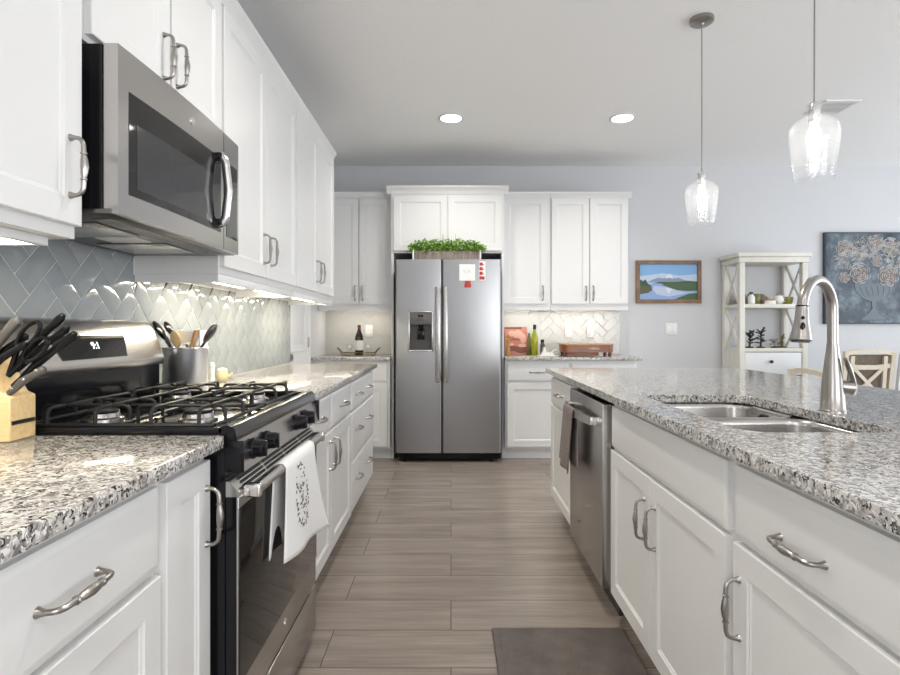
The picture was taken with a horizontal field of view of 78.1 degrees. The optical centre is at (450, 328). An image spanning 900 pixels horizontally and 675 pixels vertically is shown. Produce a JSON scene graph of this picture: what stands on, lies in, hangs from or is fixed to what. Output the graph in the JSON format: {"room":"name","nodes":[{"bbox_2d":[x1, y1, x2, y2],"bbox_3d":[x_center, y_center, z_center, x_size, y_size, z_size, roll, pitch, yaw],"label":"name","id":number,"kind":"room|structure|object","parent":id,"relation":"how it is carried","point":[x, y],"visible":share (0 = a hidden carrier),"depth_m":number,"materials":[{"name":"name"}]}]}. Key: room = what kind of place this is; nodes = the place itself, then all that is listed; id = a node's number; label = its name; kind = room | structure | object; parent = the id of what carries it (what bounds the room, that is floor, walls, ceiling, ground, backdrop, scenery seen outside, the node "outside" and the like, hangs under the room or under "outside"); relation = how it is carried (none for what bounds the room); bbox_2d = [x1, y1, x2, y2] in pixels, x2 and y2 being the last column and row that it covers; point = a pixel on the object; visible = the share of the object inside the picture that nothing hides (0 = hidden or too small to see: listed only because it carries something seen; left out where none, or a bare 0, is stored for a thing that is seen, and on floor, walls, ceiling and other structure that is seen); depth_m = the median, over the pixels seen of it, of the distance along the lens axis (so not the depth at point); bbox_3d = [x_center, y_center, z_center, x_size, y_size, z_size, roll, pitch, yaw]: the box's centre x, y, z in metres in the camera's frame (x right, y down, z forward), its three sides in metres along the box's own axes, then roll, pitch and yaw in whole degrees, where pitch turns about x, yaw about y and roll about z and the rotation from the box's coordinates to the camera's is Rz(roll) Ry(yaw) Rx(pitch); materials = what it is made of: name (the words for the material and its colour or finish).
{"room":"kitchen","nodes":[
{"label":"kitchen","id":0,"kind":"room"},
{"bbox_2d":[311,305,325,356],"bbox_3d":[-1.320,-0.229,4.795,0.150,2.785,1.470,0,0,0],"label":"wall","id":1,"kind":"structure","parent":0,"point":[318,318],"depth_m":5.18,"materials":[{"name":"grey paint"}]},
{"bbox_2d":[271,96,336,304],"bbox_3d":[-0.991,-0.729,3.550,0.374,1.110,1.005,0,0,0],"label":"upper cabinet","id":2,"kind":"object","parent":1,"relation":"attached to","point":[315,155],"visible":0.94,"depth_m":3.46,"materials":[{"name":"white paint"}]},
{"bbox_2d":[308,305,310,363],"bbox_3d":[-1.235,0.119,4.825,0.020,2.090,0.070,0,0,0],"label":"trim","id":3,"kind":"structure","parent":1,"relation":"attached to","point":[309,306],"depth_m":4.80,"materials":[{"name":"white paint"}]},
{"bbox_2d":[294,453,660,674],"bbox_3d":[2.150,1.214,0.365,8.700,0.100,10.730,0,0,0],"label":"floor","id":4,"kind":"structure","parent":0,"point":[431,557],"depth_m":2.64,"materials":[{"name":"brown wood"}]},
{"bbox_2d":[0,484,160,674],"bbox_3d":[-0.849,0.722,0.792,0.658,0.884,0.585,0,0,0],"label":"base cabinet","id":5,"kind":"object","parent":4,"relation":"on","point":[85,599],"visible":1,"depth_m":0.86,"materials":[{"name":"white paint"}]},
{"bbox_2d":[0,436,223,563],"bbox_3d":[-0.856,0.265,0.893,0.646,0.030,0.826,0,0,0],"label":"countertop","id":6,"kind":"structure","parent":5,"relation":"on","point":[49,485],"depth_m":0.97,"materials":[{"name":"grey stone"}]},
{"bbox_2d":[0,345,34,441],"bbox_3d":[-1.064,0.132,1.261,0.186,0.234,0.078,0,0,0],"label":"knife block","id":7,"kind":"object","parent":6,"relation":"on","point":[17,411],"visible":0.84,"depth_m":1.25,"materials":[{"name":"brown wood"}]},
{"bbox_2d":[0,316,22,348],"bbox_3d":[-1.014,0.047,1.235,0.118,0.151,0.021,0,0,0],"label":"kitchen knife","id":8,"kind":"object","parent":7,"relation":"in","point":[14,323],"visible":1,"depth_m":1.23,"materials":[{"name":"grey metal"}]},
{"bbox_2d":[0,341,27,364],"bbox_3d":[-1.000,0.076,1.226,0.128,0.098,0.016,0,0,0],"label":"kitchen knife","id":9,"kind":"object","parent":7,"relation":"in","point":[20,346],"visible":1,"depth_m":1.22,"materials":[{"name":"black plastic"}]},
{"bbox_2d":[0,333,28,353],"bbox_3d":[-1.014,0.060,1.252,0.123,0.101,0.016,0,0,0],"label":"kitchen knife","id":10,"kind":"object","parent":7,"relation":"in","point":[25,337],"visible":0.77,"depth_m":1.25,"materials":[{"name":"black plastic"}]},
{"bbox_2d":[6,366,46,395],"bbox_3d":[-0.964,0.130,1.236,0.127,0.094,0.017,0,0,0],"label":"kitchen knife","id":11,"kind":"object","parent":7,"relation":"in","point":[24,380],"visible":1,"depth_m":1.23,"materials":[{"name":"grey plastic"}]},
{"bbox_2d":[6,320,49,377],"bbox_3d":[-0.941,0.044,1.232,0.099,0.128,0.014,0,0,3],"label":"scissors","id":12,"kind":"object","parent":7,"relation":"in","point":[13,367],"visible":1,"depth_m":1.23,"materials":[{"name":"black plastic"}]},
{"bbox_2d":[8,325,70,377],"bbox_3d":[-0.949,0.060,1.265,0.162,0.138,0.016,0,0,0],"label":"kitchen knife","id":13,"kind":"object","parent":7,"relation":"in","point":[63,331],"visible":0.7,"depth_m":1.26,"materials":[{"name":"black plastic"}]},
{"bbox_2d":[16,313,65,363],"bbox_3d":[-0.960,0.043,1.272,0.154,0.160,0.017,0,0,0],"label":"kitchen knife","id":14,"kind":"object","parent":7,"relation":"in","point":[60,318],"visible":0.51,"depth_m":1.27,"materials":[{"name":"black plastic"}]},
{"bbox_2d":[8,331,77,389],"bbox_3d":[-0.933,0.085,1.250,0.184,0.160,0.017,0,0,0],"label":"kitchen knife","id":15,"kind":"object","parent":7,"relation":"in","point":[69,338],"visible":0.86,"depth_m":1.24,"materials":[{"name":"black plastic"}]},
{"bbox_2d":[0,317,324,674],"bbox_3d":[-0.815,0.567,1.690,0.706,1.195,0.756,0,0,0],"label":"gas range","id":16,"kind":"object","parent":4,"relation":"on","point":[105,382],"visible":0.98,"depth_m":1.51,"materials":[{"name":"black metal"}]},
{"bbox_2d":[34,391,314,440],"bbox_3d":[-0.790,0.246,1.690,0.570,0.035,0.756,0,0,0],"label":"cooktop","id":17,"kind":"object","parent":16,"relation":"in","point":[267,410],"depth_m":1.45,"materials":[{"name":"black metal"}]},
{"bbox_2d":[269,440,328,563],"bbox_3d":[-0.476,0.546,1.774,0.063,0.346,0.503,0,0,0],"label":"dish towel","id":18,"kind":"object","parent":16,"relation":"hanging from","point":[297,505],"visible":0.98,"depth_m":1.65,"materials":[{"name":"white fabric"}]},
{"bbox_2d":[154,458,223,674],"bbox_3d":[-0.849,0.722,1.194,0.658,0.884,0.213,0,0,0],"label":"base cabinet","id":19,"kind":"object","parent":4,"relation":"on","point":[184,544],"visible":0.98,"depth_m":1.19,"materials":[{"name":"white paint"}]},
{"bbox_2d":[310,383,350,578],"bbox_3d":[-0.849,0.722,2.604,0.658,0.884,1.052,0,0,0],"label":"base cabinet","id":20,"kind":"object","parent":4,"relation":"on","point":[333,454],"visible":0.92,"depth_m":2.65,"materials":[{"name":"white paint"}]},
{"bbox_2d":[159,364,376,399],"bbox_3d":[-0.856,0.265,3.047,0.646,0.030,1.946,0,0,0],"label":"countertop","id":21,"kind":"structure","parent":20,"relation":"on","point":[321,379],"depth_m":2.92,"materials":[{"name":"grey stone"}]},
{"bbox_2d":[162,347,208,391],"bbox_3d":[-1.045,0.161,2.185,0.168,0.178,0.168,0,0,0],"label":"utensil crock","id":22,"kind":"object","parent":21,"relation":"on","point":[190,365],"visible":0.66,"depth_m":2.12,"materials":[{"name":"silver metal"}]},
{"bbox_2d":[152,321,169,347],"bbox_3d":[-1.083,0.102,2.171,0.164,0.269,0.061,0,0,0],"label":"slotted spoon","id":23,"kind":"object","parent":22,"relation":"in","point":[157,327],"visible":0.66,"depth_m":2.15,"materials":[{"name":"black plastic"}]},
{"bbox_2d":[163,330,172,347],"bbox_3d":[-1.065,0.120,2.158,0.101,0.233,0.043,0,0,-14],"label":"spatula","id":24,"kind":"object","parent":22,"relation":"in","point":[166,336],"visible":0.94,"depth_m":2.13,"materials":[{"name":"grey plastic"}]},
{"bbox_2d":[164,321,172,333],"bbox_3d":[-1.075,0.103,2.226,0.148,0.268,0.044,0,0,0],"label":"spoon","id":25,"kind":"object","parent":22,"relation":"in","point":[167,326],"visible":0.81,"depth_m":2.21,"materials":[{"name":"black plastic"}]},
{"bbox_2d":[170,331,180,347],"bbox_3d":[-1.063,0.121,2.170,0.047,0.230,0.079,0,0,0],"label":"wooden spoon","id":26,"kind":"object","parent":22,"relation":"in","point":[175,338],"visible":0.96,"depth_m":2.14,"materials":[{"name":"brown wood"}]},
{"bbox_2d":[175,330,192,347],"bbox_3d":[-1.035,0.120,2.195,0.090,0.231,0.051,0,0,0],"label":"turner","id":27,"kind":"object","parent":22,"relation":"in","point":[186,336],"visible":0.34,"depth_m":2.17,"materials":[{"name":"beige wood"}]},
{"bbox_2d":[189,328,199,347],"bbox_3d":[-1.016,0.117,2.148,0.120,0.240,0.034,0,0,29],"label":"wooden spatula","id":28,"kind":"object","parent":22,"relation":"in","point":[196,331],"visible":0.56,"depth_m":2.12,"materials":[{"name":"brown wood"}]},
{"bbox_2d":[200,323,216,346],"bbox_3d":[-1.000,0.108,2.165,0.180,0.259,0.040,0,0,3],"label":"ladle","id":29,"kind":"object","parent":22,"relation":"in","point":[210,332],"visible":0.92,"depth_m":2.15,"materials":[{"name":"grey plastic"}]},
{"bbox_2d":[209,362,214,381],"bbox_3d":[-1.046,0.197,2.430,0.028,0.105,0.028,0,0,0],"label":"salt shaker","id":30,"kind":"object","parent":21,"relation":"on","point":[212,364],"visible":0.85,"depth_m":2.42,"materials":[{"name":"white ceramic"}]},
{"bbox_2d":[216,368,232,381],"bbox_3d":[-1.073,0.216,2.616,0.075,0.067,0.058,0,0,30],"label":"creamer","id":31,"kind":"object","parent":21,"relation":"on","point":[222,375],"visible":1,"depth_m":2.60,"materials":[{"name":"beige ceramic"}]},
{"bbox_2d":[311,360,390,457],"bbox_3d":[-0.891,0.722,5.201,0.700,0.884,0.654,0,0,0],"label":"base cabinet","id":32,"kind":"object","parent":4,"relation":"on","point":[381,393],"visible":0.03,"depth_m":4.92,"materials":[{"name":"white paint"}]},
{"bbox_2d":[311,354,390,360],"bbox_3d":[-0.891,0.265,5.210,0.706,0.030,0.639,0,0,0],"label":"countertop","id":33,"kind":"structure","parent":32,"relation":"on","point":[327,357],"depth_m":4.89,"materials":[{"name":"grey stone"}]},
{"bbox_2d":[337,347,379,355],"bbox_3d":[-0.862,0.210,5.170,0.410,0.079,0.207,0,0,0],"label":"serving tray","id":34,"kind":"object","parent":33,"relation":"on","point":[339,349],"visible":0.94,"depth_m":5.13,"materials":[{"name":"brown metal"}]},
{"bbox_2d":[355,325,362,354],"bbox_3d":[-0.854,0.101,5.160,0.079,0.280,0.079,0,0,0],"label":"wine bottle","id":35,"kind":"object","parent":34,"relation":"on","point":[359,337],"visible":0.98,"depth_m":5.13,"materials":[{"name":"black glass"}]},
{"bbox_2d":[348,371,373,512],"bbox_3d":[-0.849,0.722,3.570,0.658,0.884,0.880,0,0,0],"label":"base cabinet","id":36,"kind":"object","parent":4,"relation":"on","point":[361,412],"visible":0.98,"depth_m":3.47,"materials":[{"name":"white paint"}]},
{"bbox_2d":[391,253,397,457],"bbox_3d":[-0.525,0.241,5.260,0.022,1.845,0.539,0,0,0],"label":"end panel","id":37,"kind":"object","parent":4,"relation":"on","point":[393,257],"visible":0.53,"depth_m":4.99,"materials":[{"name":"white paint"}]},
{"bbox_2d":[396,259,500,461],"bbox_3d":[-0.024,0.279,5.134,0.918,1.770,0.712,0,0,0],"label":"refrigerator","id":38,"kind":"object","parent":4,"relation":"on","point":[448,334],"visible":1,"depth_m":4.83,"materials":[{"name":"silver metal"}]},
{"bbox_2d":[408,234,486,259],"bbox_3d":[-0.037,-0.724,4.893,0.709,0.235,0.168,0,0,0],"label":"planter box","id":39,"kind":"object","parent":38,"relation":"on","point":[424,253],"visible":0.98,"depth_m":4.85,"materials":[{"name":"grey wood"}]},
{"bbox_2d":[459,264,474,280],"bbox_3d":[0.141,-0.492,4.827,0.138,0.143,0.004,0,0,0],"label":"paper note","id":40,"kind":"object","parent":38,"relation":"attached to","point":[466,271],"visible":1,"depth_m":4.83,"materials":[{"name":"white paper"}]},
{"bbox_2d":[479,261,485,280],"bbox_3d":[0.272,-0.503,4.827,0.057,0.174,0.004,0,0,0],"label":"magnet","id":41,"kind":"object","parent":38,"relation":"attached to","point":[482,264],"visible":1,"depth_m":4.83,"materials":[{"name":"white paper"}]},
{"bbox_2d":[498,253,503,457],"bbox_3d":[0.466,0.241,5.260,0.022,1.845,0.539,0,0,0],"label":"end panel","id":42,"kind":"object","parent":4,"relation":"on","point":[501,256],"visible":0.52,"depth_m":4.99,"materials":[{"name":"white paint"}]},
{"bbox_2d":[504,360,568,457],"bbox_3d":[0.765,0.722,5.201,0.572,0.884,0.654,0,0,0],"label":"base cabinet","id":43,"kind":"object","parent":4,"relation":"on","point":[527,385],"visible":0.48,"depth_m":4.92,"materials":[{"name":"white paint"}]},
{"bbox_2d":[504,354,641,360],"bbox_3d":[1.083,0.265,5.210,1.210,0.030,0.639,0,0,0],"label":"countertop","id":44,"kind":"structure","parent":43,"relation":"on","point":[615,357],"depth_m":4.89,"materials":[{"name":"grey stone"}]},
{"bbox_2d":[505,334,510,355],"bbox_3d":[0.535,0.148,5.200,0.052,0.203,0.052,0,0,0],"label":"pepper mill","id":45,"kind":"object","parent":44,"relation":"on","point":[508,353],"visible":1,"depth_m":5.18,"materials":[{"name":"brown wood"}]},
{"bbox_2d":[504,327,526,354],"bbox_3d":[0.635,0.117,5.440,0.220,0.275,0.087,0,0,0],"label":"cookbook","id":46,"kind":"object","parent":44,"relation":"on","point":[518,335],"visible":0.88,"depth_m":5.43,"materials":[{"name":"red"}]},
{"bbox_2d":[527,333,530,354],"bbox_3d":[0.755,0.144,5.360,0.048,0.210,0.048,0,0,0],"label":"oil bottle","id":47,"kind":"object","parent":44,"relation":"on","point":[529,336],"visible":0.91,"depth_m":5.34,"materials":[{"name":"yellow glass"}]},
{"bbox_2d":[531,325,537,354],"bbox_3d":[0.795,0.103,5.280,0.062,0.292,0.062,0,0,0],"label":"oil bottle","id":48,"kind":"object","parent":44,"relation":"on","point":[534,338],"visible":1,"depth_m":5.26,"materials":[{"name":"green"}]},
{"bbox_2d":[538,347,555,355],"bbox_3d":[0.880,0.207,5.080,0.150,0.085,0.080,0,0,0],"label":"butter dish","id":49,"kind":"object","parent":44,"relation":"on","point":[544,352],"visible":0.98,"depth_m":5.05,"materials":[{"name":"white ceramic"}]},
{"bbox_2d":[558,343,613,356],"bbox_3d":[1.236,0.191,5.100,0.478,0.118,0.232,0,0,0],"label":"wooden box","id":50,"kind":"object","parent":44,"relation":"on","point":[566,349],"visible":1,"depth_m":4.99,"materials":[{"name":"red wood"}]},
{"bbox_2d":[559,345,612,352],"bbox_3d":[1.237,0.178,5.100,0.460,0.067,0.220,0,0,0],"label":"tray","id":51,"kind":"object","parent":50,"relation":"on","point":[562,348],"depth_m":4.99,"materials":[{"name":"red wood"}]},
{"bbox_2d":[551,377,577,523],"bbox_3d":[0.922,0.722,3.191,0.660,0.884,0.678,0,0,0],"label":"base cabinet","id":52,"kind":"object","parent":4,"relation":"on","point":[560,389],"visible":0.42,"depth_m":3.27,"materials":[{"name":"white paint"}]},
{"bbox_2d":[545,368,899,535],"bbox_3d":[1.218,0.265,2.075,1.225,0.030,2.990,0,0,0],"label":"countertop","id":53,"kind":"structure","parent":52,"relation":"on","point":[857,473],"depth_m":1.48,"materials":[{"name":"grey stone"}]},
{"bbox_2d":[664,403,857,431],"bbox_3d":[0.912,0.366,1.727,0.402,0.171,0.776,0,0,0],"label":"sink","id":54,"kind":"object","parent":53,"relation":"in","point":[735,415],"visible":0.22,"depth_m":1.74,"materials":[{"name":"silver metal"}]},
{"bbox_2d":[789,275,857,412],"bbox_3d":[1.092,0.045,1.649,0.271,0.410,0.085,0,0,-26],"label":"kitchen faucet","id":55,"kind":"object","parent":53,"relation":"on","point":[834,387],"visible":1,"depth_m":1.66,"materials":[{"name":"silver metal"}]},
{"bbox_2d":[492,628,647,674],"bbox_3d":[0.409,1.157,1.597,0.502,0.014,1.095,0,0,0],"label":"floor mat","id":56,"kind":"object","parent":4,"relation":"on","point":[518,651],"visible":1,"depth_m":1.97,"materials":[{"name":"grey fabric"}]},
{"bbox_2d":[565,388,622,615],"bbox_3d":[0.879,0.732,2.535,0.658,0.865,0.604,0,0,0],"label":"dishwasher","id":57,"kind":"object","parent":4,"relation":"on","point":[590,485],"visible":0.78,"depth_m":2.37,"materials":[{"name":"grey metal"}]},
{"bbox_2d":[559,403,577,473],"bbox_3d":[0.549,0.512,2.624,0.053,0.311,0.268,0,0,0],"label":"dish towel","id":58,"kind":"object","parent":57,"relation":"hanging from","point":[568,451],"visible":0.97,"depth_m":2.58,"materials":[{"name":"beige fabric"}]},
{"bbox_2d":[569,361,636,367],"bbox_3d":[1.352,0.722,5.201,0.600,0.884,0.654,0,0,0],"label":"base cabinet","id":59,"kind":"object","parent":4,"relation":"on","point":[572,364],"visible":0.02,"depth_m":4.92,"materials":[{"name":"white paint"}]},
{"bbox_2d":[611,402,817,674],"bbox_3d":[0.922,0.722,1.740,0.660,0.884,0.950,0,0,0],"label":"base cabinet","id":60,"kind":"object","parent":4,"relation":"on","point":[673,536],"visible":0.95,"depth_m":1.61,"materials":[{"name":"white paint"}]},
{"bbox_2d":[719,252,811,377],"bbox_3d":[3.007,0.226,5.330,0.687,1.876,0.371,0,0,0],"label":"hutch","id":61,"kind":"object","parent":4,"relation":"on","point":[767,359],"visible":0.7,"depth_m":5.18,"materials":[{"name":"white paint"}]},
{"bbox_2d":[745,330,755,347],"bbox_3d":[2.839,0.093,5.271,0.094,0.171,0.080,0,0,0],"label":"figurine","id":62,"kind":"object","parent":61,"relation":"on","point":[750,332],"visible":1,"depth_m":5.26,"materials":[{"name":"brown metal"}]},
{"bbox_2d":[747,292,754,303],"bbox_3d":[2.835,-0.293,5.240,0.065,0.117,0.064,0,0,0],"label":"lidded jar","id":63,"kind":"object","parent":61,"relation":"on","point":[751,298],"visible":0.96,"depth_m":5.22,"materials":[{"name":"white ceramic"}]},
{"bbox_2d":[754,327,765,347],"bbox_3d":[2.934,0.078,5.269,0.105,0.200,0.082,0,0,-38],"label":"figurine","id":64,"kind":"object","parent":61,"relation":"on","point":[761,339],"visible":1,"depth_m":5.26,"materials":[{"name":"brown metal"}]},
{"bbox_2d":[725,304,795,308],"bbox_3d":[3.007,-0.216,5.343,0.627,0.036,0.337,0,0,0],"label":"shelf","id":65,"kind":"object","parent":61,"relation":"attached to","point":[735,306],"depth_m":5.17,"materials":[{"name":"white paint"}]},
{"bbox_2d":[725,347,801,351],"bbox_3d":[3.007,0.197,5.343,0.627,0.035,0.337,0,0,0],"label":"shelf","id":66,"kind":"object","parent":61,"relation":"attached to","point":[727,349],"depth_m":5.17,"materials":[{"name":"white paint"}]},
{"bbox_2d":[764,299,775,303],"bbox_3d":[3.010,-0.259,5.235,0.108,0.048,0.065,0,0,0],"label":"tin","id":67,"kind":"object","parent":61,"relation":"on","point":[766,301],"visible":0.95,"depth_m":5.21,"materials":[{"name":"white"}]},
{"bbox_2d":[769,338,780,347],"bbox_3d":[3.089,0.134,5.301,0.096,0.088,0.080,0,0,-20],"label":"ornament","id":68,"kind":"object","parent":61,"relation":"on","point":[776,339],"visible":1,"depth_m":5.29,"materials":[{"name":"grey metal"}]},
{"bbox_2d":[770,292,784,303],"bbox_3d":[3.112,-0.293,5.280,0.124,0.118,0.100,0,0,38],"label":"teapot","id":69,"kind":"object","parent":61,"relation":"on","point":[779,298],"visible":0.79,"depth_m":5.25,"materials":[{"name":"white ceramic"}]},
{"bbox_2d":[777,334,785,347],"bbox_3d":[3.177,0.113,5.330,0.080,0.132,0.073,0,0,0],"label":"ornament","id":70,"kind":"object","parent":61,"relation":"on","point":[781,342],"visible":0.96,"depth_m":5.32,"materials":[{"name":"brown metal"}]},
{"bbox_2d":[783,297,792,303],"bbox_3d":[3.215,-0.270,5.300,0.092,0.072,0.091,0,0,0],"label":"glazed pot","id":71,"kind":"object","parent":61,"relation":"on","point":[788,300],"visible":0.77,"depth_m":5.26,"materials":[{"name":"green ceramic"}]},
{"bbox_2d":[787,368,822,379],"bbox_3d":[2.115,0.711,3.640,0.490,0.906,0.402,0,0,0],"label":"dining chair","id":72,"kind":"object","parent":4,"relation":"on","point":[791,372],"visible":0.09,"depth_m":3.64,"materials":[{"name":"beige wood"}]},
{"bbox_2d":[720,461,899,674],"bbox_3d":[0.922,0.722,0.942,0.660,0.884,0.643,0,0,0],"label":"base cabinet","id":73,"kind":"object","parent":4,"relation":"on","point":[816,583],"visible":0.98,"depth_m":0.99,"materials":[{"name":"white paint"}]},
{"bbox_2d":[842,349,896,388],"bbox_3d":[3.236,0.658,4.525,0.402,1.011,0.490,0,0,-1],"label":"dining chair","id":74,"kind":"object","parent":4,"relation":"on","point":[869,370],"visible":0.27,"depth_m":4.31,"materials":[{"name":"beige wood"}]},
{"bbox_2d":[895,353,899,389],"bbox_3d":[3.665,0.663,4.505,0.402,1.001,0.490,0,0,0],"label":"dining chair","id":75,"kind":"object","parent":4,"relation":"on","point":[897,386],"visible":0.05,"depth_m":4.30,"materials":[{"name":"white paint"}]},
{"bbox_2d":[237,0,899,165],"bbox_3d":[2.150,-1.671,0.365,8.700,0.100,10.730,0,0,0],"label":"ceiling","id":76,"kind":"structure","parent":0,"point":[531,82],"depth_m":3.62,"materials":[{"name":"white paint"}]},
{"bbox_2d":[438,113,463,122],"bbox_3d":[0.000,-1.617,4.260,0.196,0.008,0.196,0,0,0],"label":"recessed light","id":77,"kind":"object","parent":76,"relation":"in","point":[447,117],"visible":1,"depth_m":4.24,"materials":[{"name":"white paint"}]},
{"bbox_2d":[609,113,635,122],"bbox_3d":[1.315,-1.617,4.260,0.196,0.008,0.196,0,0,0],"label":"recessed light","id":78,"kind":"object","parent":76,"relation":"in","point":[622,117],"visible":1,"depth_m":4.24,"materials":[{"name":"white paint"}]},
{"bbox_2d":[685,12,718,218],"bbox_3d":[1.310,-1.083,2.900,0.164,1.077,0.164,0,0,30],"label":"pendant light","id":79,"kind":"object","parent":76,"relation":"hanging from","point":[701,20],"visible":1,"depth_m":2.89,"materials":[{"name":"white glass"}]},
{"bbox_2d":[698,171,705,184],"bbox_3d":[1.310,-0.788,2.900,0.038,0.075,0.038,0,0,0],"label":"socket","id":80,"kind":"object","parent":79,"relation":"attached to","point":[701,174],"depth_m":2.89,"materials":[{"name":"silver metal"}]},
{"bbox_2d":[788,0,841,179],"bbox_3d":[1.322,-1.083,2.020,0.164,1.077,0.164,0,0,30],"label":"pendant light","id":81,"kind":"object","parent":76,"relation":"hanging from","point":[814,138],"visible":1,"depth_m":2.01,"materials":[{"name":"white glass"}]},
{"bbox_2d":[808,101,819,122],"bbox_3d":[1.322,-0.788,2.020,0.038,0.075,0.038,0,0,0],"label":"socket","id":82,"kind":"object","parent":81,"relation":"attached to","point":[813,107],"depth_m":2.01,"materials":[{"name":"silver metal"}]},
{"bbox_2d":[804,100,861,114],"bbox_3d":[2.780,-1.617,4.050,0.250,0.008,0.250,0,0,0],"label":"ceiling vent","id":83,"kind":"object","parent":76,"relation":"in","point":[829,107],"visible":0.81,"depth_m":4.03,"materials":[{"name":"white metal"}]},
{"bbox_2d":[334,166,899,389],"bbox_3d":[2.150,-0.229,5.605,8.700,2.785,0.150,0,0,0],"label":"wall","id":84,"kind":"structure","parent":0,"point":[758,208],"depth_m":5.53,"materials":[{"name":"grey paint"}]},
{"bbox_2d":[319,192,390,311],"bbox_3d":[-0.891,-0.727,5.334,0.700,1.105,0.388,0,0,0],"label":"upper cabinet","id":85,"kind":"object","parent":84,"relation":"attached to","point":[362,220],"visible":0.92,"depth_m":5.19,"materials":[{"name":"white paint"}]},
{"bbox_2d":[326,310,390,353],"bbox_3d":[-0.892,0.021,5.527,0.705,0.458,0.006,0,0,0],"label":"tile backsplash","id":86,"kind":"structure","parent":84,"relation":"attached to","point":[341,325],"depth_m":5.52,"materials":[{"name":"grey tile"}]},
{"bbox_2d":[365,325,372,336],"bbox_3d":[-0.815,0.019,5.516,0.075,0.116,0.008,0,0,0],"label":"wall outlet","id":87,"kind":"object","parent":86,"relation":"attached to","point":[368,328],"visible":1,"depth_m":5.51,"materials":[{"name":"white plastic"}]},
{"bbox_2d":[386,185,508,258],"bbox_3d":[-0.030,-0.982,5.239,1.093,0.599,0.578,0,0,0],"label":"upper cabinet","id":88,"kind":"object","parent":84,"relation":"attached to","point":[418,212],"visible":0.89,"depth_m":4.98,"materials":[{"name":"white paint"}]},
{"bbox_2d":[504,192,550,311],"bbox_3d":[0.706,-0.727,5.334,0.448,1.105,0.388,0,0,0],"label":"upper cabinet","id":89,"kind":"object","parent":84,"relation":"attached to","point":[526,214],"visible":0.83,"depth_m":5.19,"materials":[{"name":"white paint"}]},
{"bbox_2d":[504,310,619,353],"bbox_3d":[1.080,0.021,5.527,1.200,0.458,0.006,0,0,0],"label":"tile backsplash","id":90,"kind":"structure","parent":84,"relation":"attached to","point":[550,325],"depth_m":5.52,"materials":[{"name":"grey tile"}]},
{"bbox_2d":[564,326,571,337],"bbox_3d":[1.165,0.029,5.516,0.075,0.116,0.008,0,0,0],"label":"wall outlet","id":91,"kind":"object","parent":90,"relation":"attached to","point":[567,329],"visible":1,"depth_m":5.51,"materials":[{"name":"white plastic"}]},
{"bbox_2d":[587,326,593,337],"bbox_3d":[1.385,0.029,5.516,0.075,0.116,0.008,0,0,0],"label":"wall outlet","id":92,"kind":"object","parent":90,"relation":"attached to","point":[590,329],"visible":1,"depth_m":5.51,"materials":[{"name":"white plastic"}]},
{"bbox_2d":[545,192,631,311],"bbox_3d":[1.311,-0.727,5.334,0.758,1.105,0.388,0,0,0],"label":"upper cabinet","id":93,"kind":"object","parent":84,"relation":"attached to","point":[589,230],"visible":0.96,"depth_m":5.19,"materials":[{"name":"white paint"}]},
{"bbox_2d":[636,260,701,302],"bbox_3d":[2.163,-0.469,5.517,0.649,0.425,0.024,0,0,0],"label":"framed painting","id":94,"kind":"object","parent":84,"relation":"attached to","point":[657,281],"visible":1,"depth_m":5.52,"materials":[{"name":"blue paint"}]},
{"bbox_2d":[666,323,676,334],"bbox_3d":[2.195,-0.001,5.525,0.115,0.116,0.009,0,0,0],"label":"light switch","id":95,"kind":"object","parent":84,"relation":"attached to","point":[671,328],"visible":1,"depth_m":5.52,"materials":[{"name":"white plastic"}]},
{"bbox_2d":[823,232,899,323],"bbox_3d":[4.190,-0.504,5.505,0.980,0.908,0.049,0,0,0],"label":"wall art","id":96,"kind":"object","parent":84,"relation":"attached to","point":[862,268],"visible":1,"depth_m":5.49,"materials":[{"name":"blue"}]},
{"bbox_3d":[-1.255,-0.229,1.430,0.150,2.785,5.260,0,0,0],"label":"wall","id":97,"kind":"structure","parent":0,"visible":0},
{"bbox_2d":[0,0,88,245],"bbox_3d":[-0.991,-0.735,0.948,0.374,1.098,0.655,0,0,0],"label":"upper cabinet","id":98,"kind":"object","parent":97,"relation":"attached to","point":[44,164],"visible":1,"depth_m":1.16,"materials":[{"name":"white paint"}]},
{"bbox_2d":[0,239,289,390],"bbox_3d":[-1.177,-0.014,2.128,0.006,0.527,3.863,0,0,0],"label":"tile backsplash","id":99,"kind":"structure","parent":97,"relation":"attached to","point":[77,280],"depth_m":2.03,"materials":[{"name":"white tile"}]},
{"bbox_2d":[200,330,207,346],"bbox_3d":[-1.167,0.064,2.620,0.008,0.116,0.075,0,0,0],"label":"wall outlet","id":100,"kind":"object","parent":99,"relation":"attached to","point":[202,332],"visible":0.25,"depth_m":2.60,"materials":[{"name":"white plastic"}]},
{"bbox_2d":[82,0,221,129],"bbox_3d":[-0.991,-0.983,1.677,0.374,0.603,0.760,0,0,0],"label":"upper cabinet","id":101,"kind":"object","parent":97,"relation":"attached to","point":[180,41],"visible":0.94,"depth_m":1.68,"materials":[{"name":"white paint"}]},
{"bbox_2d":[66,43,237,255],"bbox_3d":[-0.948,-0.469,1.678,0.442,0.409,0.748,0,0,0],"label":"microwave","id":102,"kind":"object","parent":101,"relation":"attached to","point":[162,177],"visible":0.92,"depth_m":1.48,"materials":[{"name":"silver metal"}]},
{"bbox_2d":[134,0,298,296],"bbox_3d":[-0.991,-0.729,2.553,0.374,1.110,0.985,0,0,0],"label":"upper cabinet","id":103,"kind":"object","parent":97,"relation":"attached to","point":[259,100],"visible":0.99,"depth_m":2.41,"materials":[{"name":"white paint"}]},
{"bbox_2d":[290,305,308,363],"bbox_3d":[-1.208,0.144,4.425,0.074,2.020,0.730,0,0,0],"label":"door","id":104,"kind":"structure","parent":97,"relation":"in","point":[299,339],"depth_m":4.50,"materials":[{"name":"white paint"}]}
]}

